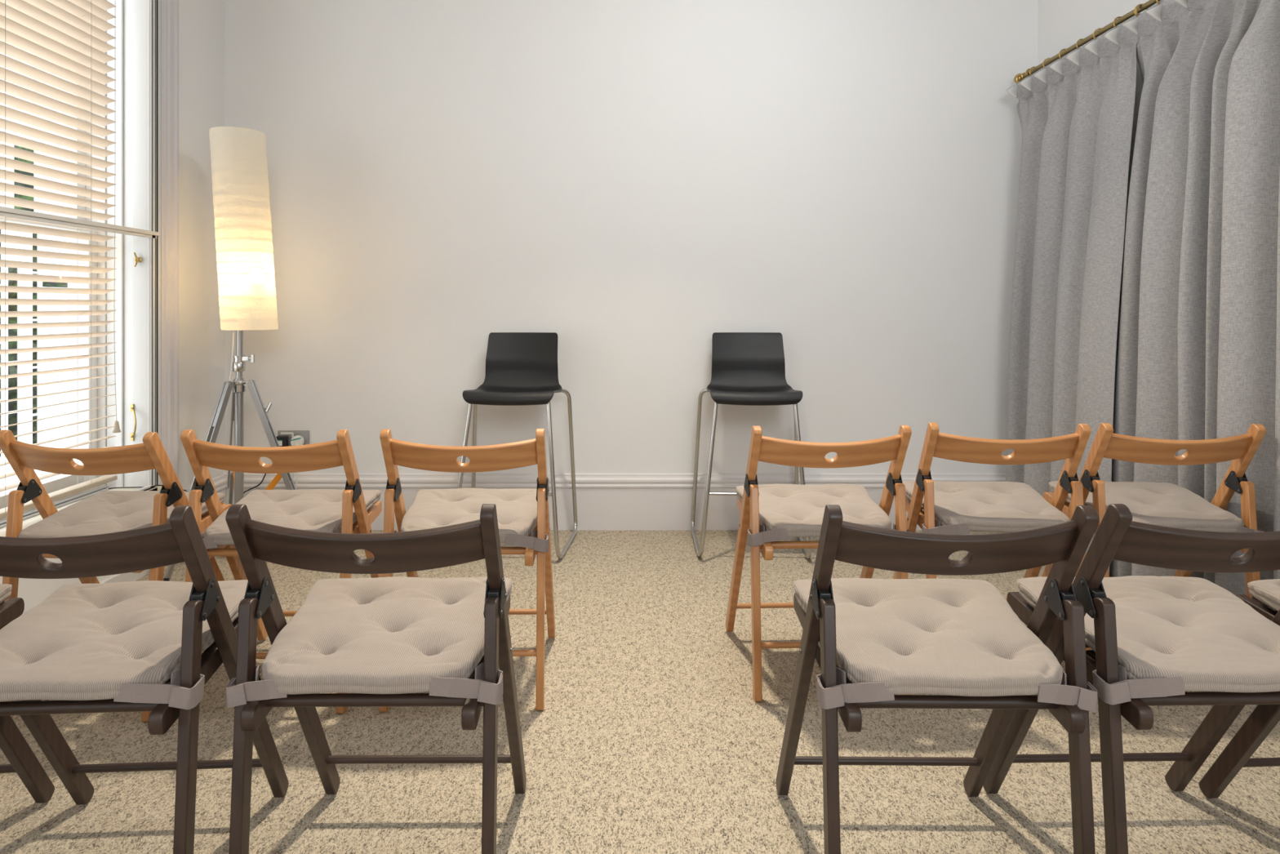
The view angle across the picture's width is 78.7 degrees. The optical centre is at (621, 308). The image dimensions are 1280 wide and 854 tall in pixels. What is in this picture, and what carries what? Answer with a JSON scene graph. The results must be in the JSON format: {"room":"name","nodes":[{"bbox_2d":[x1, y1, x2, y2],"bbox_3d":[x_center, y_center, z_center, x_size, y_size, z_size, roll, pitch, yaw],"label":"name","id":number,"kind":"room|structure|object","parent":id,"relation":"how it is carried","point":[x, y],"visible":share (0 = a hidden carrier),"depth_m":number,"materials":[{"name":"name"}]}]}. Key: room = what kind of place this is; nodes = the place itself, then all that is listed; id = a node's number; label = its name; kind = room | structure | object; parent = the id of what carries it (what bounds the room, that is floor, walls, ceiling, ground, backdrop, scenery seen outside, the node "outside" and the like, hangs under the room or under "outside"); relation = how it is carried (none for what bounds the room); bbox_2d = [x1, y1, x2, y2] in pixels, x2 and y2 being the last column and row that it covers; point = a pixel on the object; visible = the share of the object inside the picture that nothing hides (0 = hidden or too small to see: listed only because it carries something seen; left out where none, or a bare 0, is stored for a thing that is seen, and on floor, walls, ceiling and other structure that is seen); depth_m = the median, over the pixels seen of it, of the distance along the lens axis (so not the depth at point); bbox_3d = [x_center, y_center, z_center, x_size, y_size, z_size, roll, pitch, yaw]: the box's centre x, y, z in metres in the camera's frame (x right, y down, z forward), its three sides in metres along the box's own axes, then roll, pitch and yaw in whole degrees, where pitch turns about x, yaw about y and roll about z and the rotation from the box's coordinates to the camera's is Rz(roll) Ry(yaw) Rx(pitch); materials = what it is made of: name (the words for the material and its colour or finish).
{"room":"seminar room","nodes":[
{"label":"seminar room","id":0,"kind":"room"},
{"bbox_2d":[0,0,224,614],"bbox_3d":[-2.165,-0.366,0.357,0.350,2.950,7.115,0,0,0],"label":"wall","id":1,"kind":"structure","parent":0,"point":[201,22],"depth_m":3.65,"materials":[{"name":"white paint"}]},
{"bbox_2d":[0,0,178,536],"bbox_3d":[-2.148,-0.361,2.683,0.384,2.940,1.545,0,0,0],"label":"window","id":2,"kind":"structure","parent":1,"relation":"in","point":[134,228],"depth_m":3.30,"materials":[{"name":"white paint"}]},
{"bbox_2d":[0,0,120,519],"bbox_3d":[-2.077,-0.483,2.663,0.096,2.375,1.085,0,0,0],"label":"blind","id":3,"kind":"object","parent":2,"relation":"attached to","point":[71,35],"visible":0.91,"depth_m":2.90,"materials":[{"name":"white paint"}]},
{"bbox_2d":[103,484,186,491],"bbox_3d":[-2.027,0.785,3.324,0.116,0.073,0.371,0,0,41],"label":"cable","id":4,"kind":"object","parent":2,"relation":"on","point":[154,485],"visible":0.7,"depth_m":3.27,"materials":[{"name":"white plastic"}]},
{"bbox_2d":[99,474,226,583],"bbox_3d":[-1.978,0.969,1.873,0.024,0.281,4.045,0,0,0],"label":"baseboard","id":5,"kind":"structure","parent":1,"relation":"attached to","point":[220,482],"depth_m":3.21,"materials":[{"name":"white paint"}]},
{"bbox_2d":[224,0,1038,473],"bbox_3d":[0.025,-0.366,4.015,4.730,2.950,0.200,0,0,0],"label":"wall","id":6,"kind":"structure","parent":0,"point":[634,183],"depth_m":3.92,"materials":[{"name":"white paint"}]},
{"bbox_2d":[277,430,309,446],"bbox_3d":[-1.642,0.657,3.908,0.157,0.090,0.014,0,0,0],"label":"wall socket","id":7,"kind":"object","parent":6,"relation":"attached to","point":[291,433],"visible":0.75,"depth_m":3.90,"materials":[{"name":"silver metal"}]},
{"bbox_2d":[275,435,288,446],"bbox_3d":[-1.691,0.667,3.889,0.053,0.060,0.033,0,0,0],"label":"plug","id":8,"kind":"object","parent":7,"relation":"attached to","point":[282,441],"visible":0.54,"depth_m":3.87,"materials":[{"name":"black plastic"}]},
{"bbox_2d":[244,473,266,493],"bbox_3d":[-1.800,0.896,3.776,0.303,0.418,0.049,0,0,-38],"label":"cable","id":9,"kind":"object","parent":8,"relation":"hanging from","point":[260,482],"visible":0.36,"depth_m":3.79,"materials":[{"name":"black plastic"}]},
{"bbox_2d":[290,435,304,445],"bbox_3d":[-1.614,0.664,3.886,0.060,0.060,0.038,0,0,0],"label":"plug","id":10,"kind":"object","parent":7,"relation":"attached to","point":[297,440],"visible":0.79,"depth_m":3.87,"materials":[{"name":"white plastic"}]},
{"bbox_2d":[223,473,1005,529],"bbox_3d":[0.050,0.969,3.903,4.080,0.281,0.024,0,0,0],"label":"baseboard","id":11,"kind":"structure","parent":6,"relation":"attached to","point":[604,501],"depth_m":3.90,"materials":[{"name":"white paint"}]},
{"bbox_2d":[0,529,1279,853],"bbox_3d":[0.025,1.169,0.357,4.730,0.120,7.515,0,0,0],"label":"floor","id":12,"kind":"structure","parent":0,"point":[651,735],"depth_m":1.89,"materials":[{"name":"carpet"}]},
{"bbox_2d":[0,597,54,803],"bbox_3d":[-1.484,0.723,1.501,0.462,0.774,0.493,0,0,-5],"label":"folding chair","id":13,"kind":"object","parent":12,"relation":"on","point":[24,762],"visible":0.95,"depth_m":1.67,"materials":[{"name":"brown wood"}]},
{"bbox_2d":[0,583,12,603],"bbox_3d":[-1.482,0.630,1.451,0.469,0.100,0.402,0,0,-5],"label":"seat cushion","id":14,"kind":"object","parent":13,"relation":"on","point":[5,588],"visible":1,"depth_m":1.64,"materials":[{"name":"fabric"}]},
{"bbox_2d":[0,429,231,721],"bbox_3d":[-1.466,0.723,2.346,0.462,0.774,0.493,0,0,5],"label":"folding chair","id":15,"kind":"object","parent":12,"relation":"on","point":[24,458],"visible":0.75,"depth_m":2.15,"materials":[{"name":"brown wood"}]},
{"bbox_2d":[17,490,225,537],"bbox_3d":[-1.473,0.631,2.296,0.470,0.102,0.403,0,0,5],"label":"seat cushion","id":16,"kind":"object","parent":15,"relation":"on","point":[104,512],"visible":0.59,"depth_m":2.25,"materials":[{"name":"fabric"}]},
{"bbox_2d":[0,505,288,853],"bbox_3d":[-0.970,0.723,1.525,0.462,0.774,0.493,0,0,-3],"label":"folding chair","id":17,"kind":"object","parent":12,"relation":"on","point":[180,540],"visible":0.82,"depth_m":1.33,"materials":[{"name":"brown wood"}]},
{"bbox_2d":[0,579,248,709],"bbox_3d":[-0.965,0.631,1.475,0.470,0.102,0.402,0,0,-3],"label":"seat cushion","id":18,"kind":"object","parent":17,"relation":"on","point":[121,642],"visible":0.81,"depth_m":1.41,"materials":[{"name":"fabric"}]},
{"bbox_2d":[163,126,295,581],"bbox_3d":[-1.617,0.167,3.438,0.544,1.891,0.600,0,0,0],"label":"floor lamp","id":19,"kind":"object","parent":12,"relation":"on","point":[247,300],"visible":0.96,"depth_m":3.36,"materials":[{"name":"white paper"}]},
{"bbox_2d":[180,429,382,713],"bbox_3d":[-0.982,0.723,2.370,0.462,0.774,0.493,0,0,0],"label":"folding chair","id":20,"kind":"object","parent":12,"relation":"on","point":[202,455],"visible":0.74,"depth_m":2.17,"materials":[{"name":"brown wood"}]},
{"bbox_2d":[200,488,381,548],"bbox_3d":[-0.981,0.631,2.321,0.469,0.101,0.402,0,0,0],"label":"seat cushion","id":21,"kind":"object","parent":20,"relation":"on","point":[308,509],"visible":0.66,"depth_m":2.31,"materials":[{"name":"fabric"}]},
{"bbox_2d":[225,503,526,853],"bbox_3d":[-0.442,0.723,1.549,0.462,0.774,0.493,0,0,0],"label":"folding chair","id":22,"kind":"object","parent":12,"relation":"on","point":[255,542],"visible":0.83,"depth_m":1.35,"materials":[{"name":"brown wood"}]},
{"bbox_2d":[226,576,511,707],"bbox_3d":[-0.443,0.629,1.499,0.472,0.099,0.405,0,0,-1],"label":"seat cushion","id":23,"kind":"object","parent":22,"relation":"on","point":[377,635],"visible":0.97,"depth_m":1.42,"materials":[{"name":"fabric"}]},
{"bbox_2d":[379,428,555,711],"bbox_3d":[-0.443,0.723,2.383,0.462,0.774,0.493,0,0,-1],"label":"folding chair","id":24,"kind":"object","parent":12,"relation":"on","point":[487,458],"visible":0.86,"depth_m":2.18,"materials":[{"name":"brown wood"}]},
{"bbox_2d":[394,488,549,552],"bbox_3d":[-0.440,0.629,2.333,0.472,0.098,0.404,0,0,-1],"label":"seat cushion","id":25,"kind":"object","parent":24,"relation":"on","point":[516,508],"visible":0.67,"depth_m":2.30,"materials":[{"name":"fabric"}]},
{"bbox_2d":[457,332,577,559],"bbox_3d":[-0.494,0.613,3.628,0.533,0.988,0.491,0,0,3],"label":"bar stool","id":26,"kind":"object","parent":12,"relation":"on","point":[522,369],"visible":0.98,"depth_m":3.77,"materials":[{"name":"black plastic"}]},
{"bbox_2d":[690,332,811,559],"bbox_3d":[0.598,0.613,3.628,0.533,0.988,0.491,0,0,3],"label":"bar stool","id":27,"kind":"object","parent":12,"relation":"on","point":[748,368],"visible":0.97,"depth_m":3.77,"materials":[{"name":"black plastic"}]},
{"bbox_2d":[724,425,911,702],"bbox_3d":[0.591,0.723,2.443,0.462,0.774,0.493,0,0,-2],"label":"folding chair","id":28,"kind":"object","parent":12,"relation":"on","point":[894,448],"visible":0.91,"depth_m":2.24,"materials":[{"name":"brown wood"}]},
{"bbox_2d":[736,483,911,546],"bbox_3d":[0.593,0.629,2.393,0.470,0.098,0.402,0,0,-2],"label":"seat cushion","id":29,"kind":"object","parent":28,"relation":"on","point":[786,511],"visible":0.75,"depth_m":2.34,"materials":[{"name":"fabric"}]},
{"bbox_2d":[775,504,1099,853],"bbox_3d":[0.577,0.723,1.542,0.462,0.774,0.493,0,0,1],"label":"folding chair","id":30,"kind":"object","parent":12,"relation":"on","point":[1064,545],"visible":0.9,"depth_m":1.34,"materials":[{"name":"brown wood"}]},
{"bbox_2d":[794,577,1097,711],"bbox_3d":[0.578,0.632,1.492,0.470,0.102,0.403,0,0,1],"label":"seat cushion","id":31,"kind":"object","parent":30,"relation":"on","point":[949,637],"visible":0.9,"depth_m":1.40,"materials":[{"name":"fabric"}]},
{"bbox_2d":[893,422,1091,650],"bbox_3d":[1.139,0.723,2.491,0.462,0.774,0.493,0,0,3],"label":"folding chair","id":32,"kind":"object","parent":12,"relation":"on","point":[1071,447],"visible":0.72,"depth_m":2.29,"materials":[{"name":"brown wood"}]},
{"bbox_2d":[902,480,1071,534],"bbox_3d":[1.136,0.630,2.441,0.469,0.101,0.401,0,0,3],"label":"seat cushion","id":33,"kind":"object","parent":32,"relation":"on","point":[961,508],"visible":0.84,"depth_m":2.37,"materials":[{"name":"fabric"}]},
{"bbox_2d":[982,503,1279,853],"bbox_3d":[1.059,0.723,1.555,0.462,0.774,0.493,0,0,-1],"label":"folding chair","id":34,"kind":"object","parent":12,"relation":"on","point":[1118,537],"visible":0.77,"depth_m":1.35,"materials":[{"name":"brown wood"}]},
{"bbox_2d":[1016,575,1279,704],"bbox_3d":[1.062,0.630,1.505,0.469,0.100,0.402,0,0,-1],"label":"seat cushion","id":35,"kind":"object","parent":34,"relation":"on","point":[1176,635],"visible":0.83,"depth_m":1.43,"materials":[{"name":"fabric"}]},
{"bbox_2d":[1041,422,1266,598],"bbox_3d":[1.637,0.723,2.485,0.462,0.774,0.493,0,0,2],"label":"folding chair","id":36,"kind":"object","parent":12,"relation":"on","point":[1242,448],"visible":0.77,"depth_m":2.28,"materials":[{"name":"brown wood"}]},
{"bbox_2d":[1048,480,1264,537],"bbox_3d":[1.634,0.632,2.435,0.469,0.102,0.401,0,0,2],"label":"seat cushion","id":37,"kind":"object","parent":36,"relation":"on","point":[1159,504],"visible":0.68,"depth_m":2.37,"materials":[{"name":"fabric"}]},
{"bbox_2d":[1199,594,1279,798],"bbox_3d":[1.552,0.723,1.544,0.462,0.774,0.493,0,0,-3],"label":"folding chair","id":38,"kind":"object","parent":12,"relation":"on","point":[1236,755],"visible":0.62,"depth_m":1.68,"materials":[{"name":"brown wood"}]},
{"bbox_2d":[1247,578,1279,611],"bbox_3d":[1.553,0.630,1.494,0.470,0.101,0.402,0,0,-3],"label":"seat cushion","id":39,"kind":"object","parent":38,"relation":"on","point":[1267,591],"visible":0.99,"depth_m":1.64,"materials":[{"name":"fabric"}]},
{"bbox_2d":[1038,0,1164,461],"bbox_3d":[2.240,-0.366,0.357,0.300,2.950,7.115,0,0,0],"label":"wall","id":40,"kind":"structure","parent":0,"point":[1062,24],"depth_m":3.56,"materials":[{"name":"white paint"}]},
{"bbox_2d":[1013,0,1160,84],"bbox_3d":[2.014,-1.132,2.720,0.151,0.052,2.310,0,0,0],"label":"curtain rod","id":41,"kind":"object","parent":40,"relation":"attached to","point":[1149,3],"visible":0.64,"depth_m":3.28,"materials":[{"name":"gold metal"}]},
{"bbox_2d":[1004,4,1146,575],"bbox_3d":[1.925,-0.027,3.391,0.223,2.241,0.900,0,0,0],"label":"curtain","id":42,"kind":"object","parent":41,"relation":"hanging from","point":[1076,112],"visible":0.84,"depth_m":3.27,"materials":[{"name":"fabric"}]},
{"bbox_2d":[1110,0,1279,610],"bbox_3d":[1.979,-0.028,2.494,0.251,2.243,1.356,0,0,0],"label":"curtain","id":43,"kind":"object","parent":41,"relation":"hanging from","point":[1198,354],"visible":0.72,"depth_m":2.61,"materials":[{"name":"fabric"}]},
{"label":"outside","id":44,"kind":"structure","parent":0,"visible":0},
{"bbox_3d":[-8.175,1.959,5.000,11.650,0.100,22.000,0,0,0],"label":"ground","id":45,"kind":"structure","parent":44,"visible":0},
{"bbox_2d":[0,42,67,493],"bbox_3d":[-5.215,-1.491,7.250,0.030,6.800,9.500,0,0,0],"label":"facade","id":46,"kind":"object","parent":45,"relation":"on","point":[48,411],"visible":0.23,"depth_m":7.00,"materials":[{"name":"white"}]},
{"bbox_2d":[0,145,67,456],"bbox_3d":[-7.019,-0.004,8.500,1.282,3.958,12.000,0,0,0],"label":"hedge","id":47,"kind":"object","parent":45,"relation":"on","point":[12,382],"visible":0.02,"depth_m":8.71,"materials":[{"name":"green plant"}]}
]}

